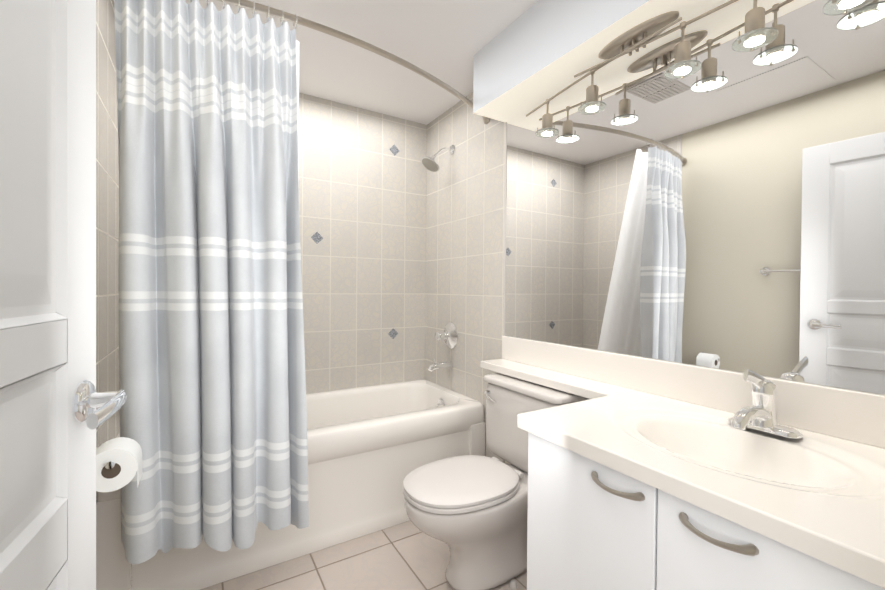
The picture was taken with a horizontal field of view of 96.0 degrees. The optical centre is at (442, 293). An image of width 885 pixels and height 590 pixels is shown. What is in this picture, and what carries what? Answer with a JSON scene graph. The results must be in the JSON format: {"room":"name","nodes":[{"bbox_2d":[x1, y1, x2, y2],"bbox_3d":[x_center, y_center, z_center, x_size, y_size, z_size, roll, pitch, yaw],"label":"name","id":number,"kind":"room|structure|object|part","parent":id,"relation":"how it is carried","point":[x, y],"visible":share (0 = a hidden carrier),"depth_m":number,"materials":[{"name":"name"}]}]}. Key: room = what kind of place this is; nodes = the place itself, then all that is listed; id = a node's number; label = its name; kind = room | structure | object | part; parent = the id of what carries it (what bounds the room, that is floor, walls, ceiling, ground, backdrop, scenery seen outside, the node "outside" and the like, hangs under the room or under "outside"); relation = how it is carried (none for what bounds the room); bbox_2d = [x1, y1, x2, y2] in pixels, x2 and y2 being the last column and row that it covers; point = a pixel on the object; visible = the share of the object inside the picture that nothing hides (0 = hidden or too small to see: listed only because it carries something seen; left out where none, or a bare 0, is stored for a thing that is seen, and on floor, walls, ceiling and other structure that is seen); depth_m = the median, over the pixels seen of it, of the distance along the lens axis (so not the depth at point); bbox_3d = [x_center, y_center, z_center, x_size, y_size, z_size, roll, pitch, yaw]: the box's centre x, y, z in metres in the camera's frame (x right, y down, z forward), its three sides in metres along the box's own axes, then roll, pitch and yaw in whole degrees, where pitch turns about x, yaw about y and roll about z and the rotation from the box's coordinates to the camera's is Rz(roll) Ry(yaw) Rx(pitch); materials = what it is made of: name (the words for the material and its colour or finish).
{"room":"bathroom","nodes":[
{"label":"bathroom","id":0,"kind":"room"},
{"bbox_2d":[185,0,538,124],"bbox_3d":[-0.125,-1.266,1.270,1.939,0.100,3.010,0,1,-31],"label":"ceiling","id":1,"kind":"structure","parent":0,"point":[445,41],"depth_m":1.97,"materials":[{"name":"white paint"}]},
{"bbox_2d":[473,0,729,121],"bbox_3d":[0.675,-1.064,1.414,0.222,0.294,1.620,0,1,-31],"label":"ceiling soffit","id":2,"kind":"structure","parent":1,"relation":"attached to","point":[537,53],"depth_m":1.64,"materials":[{"name":"white paint"}]},
{"bbox_2d":[526,0,873,137],"bbox_3d":[0.719,-0.815,1.392,0.153,0.202,1.291,0,1,-31],"label":"track light","id":3,"kind":"object","parent":2,"relation":"attached to","point":[757,35],"visible":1,"depth_m":1.30,"materials":[{"name":"silver metal"}]},
{"bbox_2d":[200,521,526,589],"bbox_3d":[-0.145,1.233,1.293,1.939,0.100,3.010,0,1,-31],"label":"floor","id":4,"kind":"structure","parent":0,"point":[408,555],"depth_m":1.70,"materials":[{"name":"tile"}]},
{"bbox_2d":[96,380,484,589],"bbox_3d":[-0.680,0.902,2.168,1.728,0.536,0.735,0,1,-31],"label":"bathtub","id":5,"kind":"object","parent":4,"relation":"on","point":[369,448],"visible":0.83,"depth_m":1.92,"materials":[{"name":"white ceramic"}]},
{"bbox_2d":[403,373,587,589],"bbox_3d":[0.185,0.792,1.678,0.736,0.780,0.499,0,1,-31],"label":"toilet","id":6,"kind":"object","parent":4,"relation":"on","point":[471,511],"visible":0.85,"depth_m":1.58,"materials":[{"name":"white ceramic"}]},
{"bbox_3d":[0.081,0.756,1.614,0.491,0.047,0.372,0,1,-31],"label":"seat","id":7,"kind":"part","parent":6,"relation":"part of","materials":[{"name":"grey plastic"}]},
{"bbox_3d":[0.228,0.488,1.885,0.034,0.043,0.100,0,1,-31],"label":"lever","id":8,"kind":"part","parent":6,"relation":"part of","materials":[{"name":"silver metal"}]},
{"bbox_2d":[480,335,884,589],"bbox_3d":[0.491,0.713,1.327,0.619,0.950,1.618,0,1,-31],"label":"bathroom vanity","id":9,"kind":"object","parent":4,"relation":"on","point":[644,473],"visible":0.98,"depth_m":0.97,"materials":[{"name":"white painted wood"},{"name":"brushed nickel"}]},
{"bbox_2d":[728,369,802,438],"bbox_3d":[0.824,0.282,1.056,0.188,0.174,0.164,0,1,-31],"label":"faucet","id":10,"kind":"object","parent":9,"relation":"on","point":[759,414],"visible":1,"depth_m":1.06,"materials":[{"name":"silver metal"}]},
{"bbox_2d":[505,336,881,463],"bbox_3d":[0.651,-0.015,1.760,0.100,2.400,3.010,0,1,-31],"label":"wall","id":11,"kind":"structure","parent":0,"point":[702,366],"depth_m":1.32,"materials":[{"name":"beige paint"}]},
{"bbox_2d":[425,92,504,461],"bbox_3d":[0.108,-0.027,2.550,0.006,2.400,0.884,0,1,-31],"label":"wall tile","id":12,"kind":"structure","parent":11,"relation":"attached to","point":[465,200],"depth_m":2.48,"materials":[{"name":"beige tile"}]},
{"bbox_2d":[421,145,457,371],"bbox_3d":[-0.035,-0.236,2.562,0.225,1.476,0.172,0,1,-31],"label":"shower fixture","id":13,"kind":"object","parent":12,"relation":"attached to","point":[448,335],"visible":1,"depth_m":2.57,"materials":[{"name":"grey metal"}]},
{"bbox_2d":[505,0,884,394],"bbox_3d":[0.764,-0.339,1.472,0.005,1.154,1.606,0,1,-31],"label":"mirror","id":14,"kind":"object","parent":11,"relation":"attached to","point":[723,207],"visible":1,"depth_m":1.26,"materials":[{"name":"clear glass"}]},
{"bbox_3d":[-0.892,-0.035,2.524,1.739,2.400,0.100,0,1,-31],"label":"wall","id":15,"kind":"structure","parent":0,"visible":0},
{"bbox_2d":[311,144,398,338],"bbox_3d":[-0.792,-0.360,2.513,1.137,1.364,0.001,0,1,-31],"label":"wall tile","id":16,"kind":"structure","parent":15,"relation":"attached to","point":[317,237],"depth_m":2.78,"materials":[{"name":"grey tile"}]},
{"bbox_2d":[299,93,426,393],"bbox_3d":[-0.864,-0.034,2.479,1.739,2.400,0.006,0,1,-31],"label":"wall tile","id":17,"kind":"structure","parent":15,"relation":"attached to","point":[362,200],"depth_m":2.66,"materials":[{"name":"beige tile"}]},
{"bbox_3d":[0.471,-0.002,0.287,1.739,2.400,0.120,0,1,-31],"label":"wall","id":18,"kind":"structure","parent":0,"visible":0},
{"bbox_2d":[0,0,95,589],"bbox_3d":[-0.437,0.169,0.299,0.035,2.022,0.840,0,1,-25],"label":"door","id":19,"kind":"structure","parent":18,"relation":"in","point":[47,275],"depth_m":0.53,"materials":[{"name":"white wood"}]},
{"bbox_2d":[72,380,126,429],"bbox_3d":[-0.569,0.171,0.584,0.155,0.066,0.146,0,1,-25],"label":"door handle","id":20,"kind":"object","parent":19,"relation":"attached to","point":[88,399],"depth_m":0.61,"materials":[{"name":"silver metal"}]},
{"bbox_3d":[-0.920,-0.018,0.803,0.100,2.400,3.010,0,1,-31],"label":"wall","id":21,"kind":"structure","parent":0,"visible":0},
{"bbox_2d":[96,0,119,502],"bbox_3d":[-1.373,-0.030,1.648,0.006,2.400,0.884,0,1,-31],"label":"wall tile","id":22,"kind":"structure","parent":21,"relation":"attached to","point":[107,249],"depth_m":1.56,"materials":[{"name":"beige tile"}]},
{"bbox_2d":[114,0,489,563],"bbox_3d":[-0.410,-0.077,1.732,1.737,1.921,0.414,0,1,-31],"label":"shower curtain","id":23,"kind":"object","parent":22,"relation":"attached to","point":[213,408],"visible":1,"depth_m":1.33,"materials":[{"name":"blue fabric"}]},
{"bbox_3d":[-0.406,-1.008,1.729,1.737,0.060,0.342,0,1,-31],"label":"rod","id":24,"kind":"part","parent":23,"relation":"part of","materials":[{"name":"silver metal"}]},
{"bbox_2d":[96,437,141,491],"bbox_3d":[-0.941,0.471,1.099,0.174,0.115,0.180,0,1,-31],"label":"toilet paper roll","id":25,"kind":"object","parent":21,"relation":"attached to","point":[118,462],"visible":0.88,"depth_m":1.07,"materials":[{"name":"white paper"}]},
{"bbox_3d":[-0.961,0.449,1.087,0.128,0.048,0.180,0,1,-31],"label":"holder arm","id":26,"kind":"part","parent":25,"relation":"part of"},
{"bbox_2d":[502,122,506,462],"bbox_3d":[-0.400,-0.023,1.716,1.739,2.400,0.012,0,1,-31],"label":"trim","id":27,"kind":"structure","parent":21,"relation":"attached to","point":[503,461],"depth_m":2.16,"materials":[{"name":"beige paint"}]}
]}

